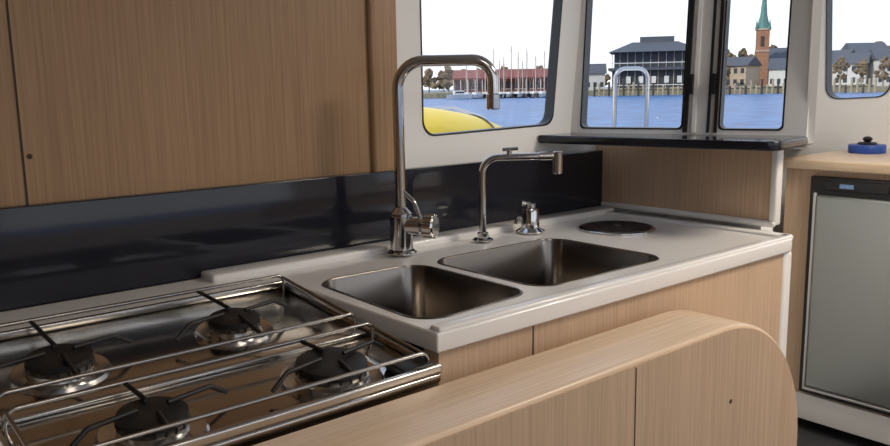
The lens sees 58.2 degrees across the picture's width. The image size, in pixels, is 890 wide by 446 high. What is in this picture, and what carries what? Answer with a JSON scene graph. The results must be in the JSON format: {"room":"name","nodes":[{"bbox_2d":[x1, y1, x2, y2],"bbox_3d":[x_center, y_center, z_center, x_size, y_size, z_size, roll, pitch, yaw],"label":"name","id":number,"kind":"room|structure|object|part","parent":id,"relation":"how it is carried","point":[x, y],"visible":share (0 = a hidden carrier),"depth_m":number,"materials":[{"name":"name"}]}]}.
{"room":"ship interior","nodes":[
{"label":"ship interior","id":0,"kind":"room"},
{"bbox_2d":[0,0,396,311],"bbox_3d":[-1.176,0.048,0.938,2.780,2.120,0.052,-9,12,-39],"label":"wall","id":1,"kind":"structure","parent":0,"point":[99,98],"depth_m":1.47,"materials":[{"name":"brown wood"}]},
{"bbox_2d":[0,150,602,310],"bbox_3d":[-0.886,0.085,1.157,3.454,0.167,0.024,-9,12,-39],"label":"backsplash","id":2,"kind":"structure","parent":1,"relation":"attached to","point":[50,252],"depth_m":1.54,"materials":[{"name":"black glass"}]},
{"bbox_2d":[420,0,562,135],"bbox_3d":[0.123,-0.477,1.966,0.492,0.503,0.030,-9,12,-39],"label":"window","id":3,"kind":"structure","parent":1,"relation":"in","point":[557,4],"depth_m":2.10,"materials":[{"name":"black plastic"}]},
{"bbox_2d":[396,0,595,167],"bbox_3d":[0.154,-0.159,2.041,0.720,2.120,0.028,-9,12,-39],"label":"wall","id":4,"kind":"structure","parent":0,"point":[422,149],"depth_m":1.95,"materials":[{"name":"white paint"}]},
{"bbox_2d":[570,0,812,136],"bbox_3d":[0.610,-0.724,2.012,0.617,1.011,0.151,5,11,30],"label":"window frame","id":5,"kind":"structure","parent":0,"point":[796,106],"depth_m":1.97,"materials":[{"name":"white plastic"}]},
{"bbox_2d":[580,0,689,129],"bbox_3d":[0.501,-0.517,2.085,0.273,0.537,0.101,5,11,30],"label":"window","id":6,"kind":"structure","parent":5,"relation":"in","point":[589,3],"depth_m":2.14,"materials":[{"name":"black plastic"}]},
{"bbox_2d":[682,0,791,132],"bbox_3d":[0.723,-0.501,1.957,0.235,0.552,0.115,5,11,30],"label":"window","id":7,"kind":"structure","parent":5,"relation":"in","point":[721,126],"depth_m":1.98,"materials":[{"name":"black plastic"}]},
{"bbox_2d":[791,0,822,148],"bbox_3d":[1.157,-0.282,2.673,0.147,2.120,1.724,3,10,22],"label":"wall","id":8,"kind":"structure","parent":0,"point":[817,4],"depth_m":1.86,"materials":[{"name":"white"}]},
{"bbox_2d":[773,0,889,232],"bbox_3d":[2.571,-0.217,2.139,0.040,2.120,3.566,-9,12,-39],"label":"wall","id":9,"kind":"structure","parent":0,"point":[839,123],"depth_m":3.24,"materials":[{"name":"white"}]},
{"bbox_2d":[825,0,889,98],"bbox_3d":[1.645,-0.749,3.156,0.050,0.514,0.282,-9,12,-39],"label":"window","id":10,"kind":"structure","parent":9,"relation":"in","point":[829,3],"depth_m":3.25,"materials":[{"name":"black plastic"}]},
{"bbox_2d":[797,417,889,445],"bbox_3d":[0.744,1.148,0.778,5.250,0.060,3.550,-9,12,-39],"label":"floor","id":11,"kind":"structure","parent":0,"point":[809,433],"depth_m":2.84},
{"bbox_2d":[0,206,792,445],"bbox_3d":[-0.673,0.636,1.026,3.447,0.912,0.576,-9,12,-39],"label":"countertop","id":12,"kind":"structure","parent":11,"relation":"on","point":[740,274],"depth_m":1.52,"materials":[{"name":"white"}]},
{"bbox_2d":[0,274,441,445],"bbox_3d":[-0.359,0.398,1.171,0.532,0.521,0.485,-9,12,-39],"label":"gas stove","id":13,"kind":"object","parent":12,"relation":"in","point":[254,364],"visible":1,"depth_m":1.07,"materials":[{"name":"silver metal"}]},
{"bbox_2d":[387,54,499,256],"bbox_3d":[-0.007,-0.136,1.636,0.239,0.410,0.078,0,10,5],"label":"mixer tap","id":14,"kind":"object","parent":12,"relation":"on","point":[403,225],"visible":1,"depth_m":1.63,"materials":[{"name":"silver metal"}]},
{"bbox_2d":[321,238,658,356],"bbox_3d":[0.108,0.184,1.540,0.650,0.191,0.342,-9,12,-39],"label":"double sink","id":15,"kind":"object","parent":12,"relation":"in","point":[409,291],"visible":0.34,"depth_m":1.58,"materials":[{"name":"silver metal"}]},
{"bbox_2d":[472,147,562,242],"bbox_3d":[0.162,-0.066,1.797,0.203,0.212,0.048,-1,10,-1],"label":"water tap","id":16,"kind":"object","parent":12,"relation":"on","point":[556,157],"visible":1,"depth_m":1.78,"materials":[{"name":"silver metal"}]},
{"bbox_2d":[514,201,544,233],"bbox_3d":[0.204,-0.016,1.910,0.070,0.076,0.070,-9,12,-39],"label":"soap dispenser","id":17,"kind":"object","parent":12,"relation":"on","point":[529,217],"visible":1,"depth_m":1.89,"materials":[{"name":"silver metal"}]},
{"bbox_2d":[579,220,655,234],"bbox_3d":[0.419,0.009,1.948,0.184,0.008,0.184,-9,12,-39],"label":"lid","id":18,"kind":"object","parent":12,"relation":"on","point":[613,227],"visible":1,"depth_m":1.92,"materials":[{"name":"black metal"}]},
{"bbox_2d":[252,310,797,445],"bbox_3d":[-0.519,0.727,0.671,3.084,0.828,0.130,-9,12,-39],"label":"divider","id":19,"kind":"object","parent":11,"relation":"on","point":[677,377],"visible":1,"depth_m":1.21,"materials":[{"name":"brown wood"}]},
{"bbox_2d":[596,145,783,230],"bbox_3d":[0.632,0.332,2.152,0.089,1.096,0.535,-9,12,-39],"label":"panel","id":20,"kind":"object","parent":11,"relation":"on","point":[738,188],"visible":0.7,"depth_m":2.02,"materials":[{"name":"brown wood"}]},
{"bbox_2d":[538,133,807,150],"bbox_3d":[0.560,-0.204,1.968,0.331,0.021,0.593,-9,12,-39],"label":"bar shelf","id":21,"kind":"object","parent":20,"relation":"on","point":[693,141],"depth_m":1.87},
{"bbox_3d":[0.632,0.332,2.152,0.089,1.096,0.535,-9,12,-39],"label":"panel","id":22,"kind":"part","parent":20,"relation":"part of","materials":[{"name":"brown wood"}]},
{"bbox_2d":[783,149,889,444],"bbox_3d":[2.411,0.377,1.929,0.600,0.940,3.080,-9,12,-39],"label":"base cabinet","id":23,"kind":"object","parent":11,"relation":"on","point":[872,425],"visible":0.16,"depth_m":2.82,"materials":[{"name":"brown wood"}]},
{"bbox_2d":[799,175,889,415],"bbox_3d":[1.431,0.251,2.624,0.057,0.779,0.518,-9,12,-39],"label":"fridge","id":24,"kind":"object","parent":23,"relation":"attached to","point":[845,356],"visible":1,"depth_m":2.69,"materials":[{"name":"grey plastic"}]},
{"bbox_2d":[848,136,886,153],"bbox_3d":[1.571,-0.292,2.975,0.128,0.062,0.128,-9,12,-39],"label":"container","id":25,"kind":"object","parent":23,"relation":"on","point":[865,147],"visible":1,"depth_m":2.94,"materials":[{"name":"blue plastic"}]},
{"label":"outside","id":26,"kind":"structure","parent":0,"visible":0},
{"bbox_2d":[423,87,884,127],"bbox_3d":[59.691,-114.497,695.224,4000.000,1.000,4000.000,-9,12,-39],"label":"sea water","id":27,"kind":"structure","parent":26,"point":[764,110],"depth_m":83.55,"materials":[{"name":"blue liquid"}]},
{"bbox_2d":[447,91,471,98],"bbox_3d":[3.468,-30.070,187.578,6.000,1.900,2.400,-2,10,-9],"label":"motor boat","id":28,"kind":"object","parent":27,"relation":"on","point":[456,94],"visible":1,"depth_m":186.74,"materials":[{"name":"white"}]},
{"bbox_2d":[464,66,469,93],"bbox_3d":[5.262,-34.694,194.085,2.639,9.009,8.000,1,10,10],"label":"sailboat","id":29,"kind":"object","parent":27,"relation":"on","point":[466,89],"visible":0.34,"depth_m":194.27,"materials":[{"name":"white"}]},
{"bbox_2d":[470,67,483,98],"bbox_3d":[7.676,-34.221,194.041,2.639,8.010,8.000,4,11,25],"label":"sailboat","id":30,"kind":"object","parent":27,"relation":"on","point":[475,95],"visible":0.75,"depth_m":193.47,"materials":[{"name":"white"}]},
{"bbox_2d":[482,74,486,97],"bbox_3d":[9.977,-36.080,198.855,2.639,10.008,8.000,0,10,5],"label":"sailboat","id":31,"kind":"object","parent":27,"relation":"on","point":[485,92],"visible":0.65,"depth_m":199.12,"materials":[{"name":"white"}]},
{"bbox_2d":[499,61,504,97],"bbox_3d":[13.175,-34.779,193.791,2.639,9.009,8.000,0,10,4],"label":"sailboat","id":32,"kind":"object","parent":27,"relation":"on","point":[500,93],"visible":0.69,"depth_m":193.63,"materials":[{"name":"white"}]},
{"bbox_2d":[500,57,505,97],"bbox_3d":[14.425,-35.802,196.746,2.639,10.008,8.000,1,10,14],"label":"sailboat","id":33,"kind":"object","parent":27,"relation":"on","point":[503,92],"visible":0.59,"depth_m":196.61,"materials":[{"name":"white"}]},
{"bbox_2d":[501,46,517,97],"bbox_3d":[16.039,-36.816,195.072,2.639,12.507,8.000,5,11,31],"label":"sailboat","id":34,"kind":"object","parent":27,"relation":"on","point":[508,94],"visible":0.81,"depth_m":194.72,"materials":[{"name":"white"}]},
{"bbox_2d":[511,52,522,97],"bbox_3d":[17.746,-36.013,194.644,2.639,11.008,8.000,2,10,17],"label":"sailboat","id":35,"kind":"object","parent":27,"relation":"on","point":[519,95],"visible":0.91,"depth_m":194.22,"materials":[{"name":"white"}]},
{"bbox_2d":[519,61,524,97],"bbox_3d":[19.115,-35.583,197.985,2.639,9.009,8.000,2,10,18],"label":"sailboat","id":36,"kind":"object","parent":27,"relation":"on","point":[522,61],"visible":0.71,"depth_m":197.79,"materials":[{"name":"white"}]},
{"bbox_2d":[520,48,529,97],"bbox_3d":[20.110,-37.007,197.312,2.639,12.007,8.000,3,10,20],"label":"sailboat","id":37,"kind":"object","parent":27,"relation":"on","point":[526,91],"visible":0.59,"depth_m":197.06,"materials":[{"name":"white"}]},
{"bbox_2d":[526,56,539,97],"bbox_3d":[21.877,-35.494,194.148,2.639,10.008,8.000,4,11,28],"label":"sailboat","id":38,"kind":"object","parent":27,"relation":"on","point":[529,95],"visible":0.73,"depth_m":193.63,"materials":[{"name":"white"}]},
{"bbox_2d":[533,51,547,97],"bbox_3d":[23.824,-35.830,192.932,2.639,11.008,8.000,5,11,33],"label":"sailboat","id":39,"kind":"object","parent":27,"relation":"on","point":[542,94],"visible":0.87,"depth_m":192.31,"materials":[{"name":"white"}]},
{"bbox_2d":[428,77,876,98],"bbox_3d":[46.285,-32.785,195.103,56.874,3.533,90.224,-9,12,-39],"label":"pilings","id":40,"kind":"object","parent":27,"relation":"on","point":[857,85],"visible":0.55,"depth_m":190.35,"materials":[{"name":"brown wood"}]},
{"bbox_3d":[-0.244,0.963,3.314,7.600,1.900,1.500,-9,12,-39],"label":"deck","id":41,"kind":"object","parent":27,"relation":"on","visible":0},
{"bbox_2d":[427,106,486,119],"bbox_3d":[-0.343,-0.304,3.748,1.518,0.459,0.021,-9,12,-39],"label":"guard rail","id":42,"kind":"object","parent":41,"relation":"on","point":[437,107],"visible":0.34,"depth_m":4.02,"materials":[{"name":"silver metal"}]},
{"bbox_2d":[424,107,500,133],"bbox_3d":[-0.850,-0.143,2.685,3.003,0.509,0.636,-9,12,-39],"label":"kayak","id":43,"kind":"object","parent":41,"relation":"on","point":[435,120],"visible":0.1,"depth_m":3.18,"materials":[{"name":"yellow plastic"}]},
{"bbox_2d":[612,66,649,126],"bbox_3d":[1.122,-0.613,4.842,0.216,0.657,0.025,0,10,3],"label":"rail","id":44,"kind":"object","parent":41,"relation":"on","point":[629,68],"visible":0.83,"depth_m":4.80,"materials":[{"name":"silver metal"}]},
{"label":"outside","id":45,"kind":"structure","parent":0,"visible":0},
{"bbox_2d":[423,86,888,98],"bbox_3d":[52.455,-52.762,320.480,322.560,1.300,338.572,-9,12,-39],"label":"shore","id":46,"kind":"structure","parent":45,"point":[878,88],"depth_m":206.04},
{"bbox_2d":[423,68,438,91],"bbox_3d":[-5.359,-51.308,287.515,6.714,8.663,7.522,-1,10,-1],"label":"bare tree","id":47,"kind":"object","parent":46,"relation":"on","point":[430,82],"visible":0.98,"depth_m":286.10,"materials":[{"name":"brown plant"}]},
{"bbox_2d":[436,73,452,91],"bbox_3d":[-0.274,-50.559,288.126,8.645,6.813,8.520,-1,10,0],"label":"bare tree","id":48,"kind":"object","parent":46,"relation":"on","point":[440,83],"visible":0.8,"depth_m":286.20,"materials":[{"name":"brown plant"}]},
{"bbox_2d":[436,66,453,91],"bbox_3d":[1.021,-51.725,286.809,8.237,9.505,7.452,-1,10,0],"label":"bare tree","id":49,"kind":"object","parent":46,"relation":"on","point":[449,72],"visible":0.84,"depth_m":285.85,"materials":[{"name":"brown plant"}]},
{"bbox_2d":[452,68,547,92],"bbox_3d":[19.873,-40.423,226.830,35.000,6.400,14.500,0,10,5],"label":"shed","id":50,"kind":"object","parent":46,"relation":"on","point":[459,81],"visible":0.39,"depth_m":222.57,"materials":[{"name":"red wood"}]},
{"bbox_2d":[589,64,606,89],"bbox_3d":[44.919,-44.863,245.951,9.000,8.000,9.000,0,10,8],"label":"house","id":51,"kind":"structure","parent":46,"relation":"on","point":[597,72],"depth_m":242.13,"materials":[{"name":"white paint"}]},
{"bbox_2d":[605,74,610,85],"bbox_3d":[54.581,-50.841,282.071,7.718,7.532,8.639,1,10,11],"label":"bare tree","id":52,"kind":"object","parent":46,"relation":"on","point":[607,76],"visible":0.1,"depth_m":280.46,"materials":[{"name":"brown plant"}]},
{"bbox_2d":[608,36,685,87],"bbox_3d":[57.367,-43.705,219.008,24.000,14.200,17.000,1,10,14],"label":"pavilion","id":53,"kind":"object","parent":46,"relation":"on","point":[663,57],"visible":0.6,"depth_m":213.31,"materials":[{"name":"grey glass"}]},
{"bbox_2d":[726,63,730,80],"bbox_3d":[74.375,-39.410,213.892,3.911,6.849,4.969,2,10,19],"label":"bare tree","id":54,"kind":"object","parent":46,"relation":"on","point":[728,66],"visible":0.32,"depth_m":212.90,"materials":[{"name":"brown plant"}]},
{"bbox_2d":[727,49,735,56],"bbox_3d":[95.159,-52.624,271.388,6.822,13.218,9.741,2,10,19],"label":"bare tree","id":55,"kind":"object","parent":46,"relation":"on","point":[730,54],"visible":0.06,"depth_m":268.73,"materials":[{"name":"brown plant"}]},
{"bbox_2d":[739,48,748,56],"bbox_3d":[100.729,-52.253,269.096,8.113,13.055,8.612,3,10,20],"label":"bare tree","id":56,"kind":"object","parent":46,"relation":"on","point":[743,52],"visible":0.23,"depth_m":267.68,"materials":[{"name":"brown plant"}]},
{"bbox_2d":[726,56,762,86],"bbox_3d":[81.414,-41.629,221.429,9.000,8.500,9.000,-10,13,-42],"label":"house","id":57,"kind":"structure","parent":46,"relation":"on","point":[744,70],"depth_m":218.05,"materials":[{"name":"beige"}]},
{"bbox_2d":[755,0,786,85],"bbox_3d":[101.900,-58.511,245.968,12.300,33.000,24.733,3,10,21],"label":"church","id":58,"kind":"structure","parent":46,"relation":"on","point":[763,53],"depth_m":237.18,"materials":[{"name":"brick"}]},
{"bbox_2d":[767,58,785,85],"bbox_3d":[93.923,-41.569,221.312,8.000,8.000,9.000,4,11,30],"label":"house","id":59,"kind":"structure","parent":46,"relation":"on","point":[776,66],"depth_m":219.06,"materials":[{"name":"white paint"}]},
{"bbox_2d":[832,57,849,81],"bbox_3d":[100.383,-38.356,202.843,4.194,7.548,4.660,4,11,26],"label":"bare tree","id":60,"kind":"object","parent":46,"relation":"on","point":[841,60],"visible":1,"depth_m":202.45,"materials":[{"name":"brown plant"}]},
{"bbox_2d":[832,49,855,83],"bbox_3d":[109.021,-43.406,224.694,9.000,10.000,11.000,-7,11,-34],"label":"house","id":61,"kind":"structure","parent":46,"relation":"on","point":[849,50],"depth_m":221.00,"materials":[{"name":"beige"}]},
{"bbox_2d":[832,52,870,84],"bbox_3d":[111.211,-41.948,218.793,9.000,9.000,9.000,5,11,33],"label":"house","id":62,"kind":"structure","parent":46,"relation":"on","point":[852,59],"depth_m":215.93,"materials":[{"name":"white"}]},
{"bbox_2d":[853,59,869,83],"bbox_3d":[104.662,-37.824,201.147,3.739,6.917,4.447,4,11,27],"label":"bare tree","id":63,"kind":"object","parent":46,"relation":"on","point":[862,69],"visible":0.98,"depth_m":200.29,"materials":[{"name":"brown plant"}]},
{"bbox_2d":[841,42,888,52],"bbox_3d":[118.084,-44.728,225.610,11.000,12.000,9.000,-1,10,-1],"label":"house","id":64,"kind":"structure","parent":46,"relation":"on","point":[858,47],"depth_m":223.49,"materials":[{"name":"beige"}]},
{"bbox_2d":[868,48,889,85],"bbox_3d":[119.120,-42.033,215.470,9.000,10.000,9.000,0,10,8],"label":"house","id":65,"kind":"structure","parent":46,"relation":"on","point":[877,54],"depth_m":213.31,"materials":[{"name":"white"}]},
{"bbox_2d":[873,56,889,85],"bbox_3d":[109.226,-37.801,199.002,4.717,7.426,4.002,4,11,28],"label":"bare tree","id":66,"kind":"object","parent":46,"relation":"on","point":[885,64],"visible":0.99,"depth_m":198.68,"materials":[{"name":"brown plant"}]}
]}

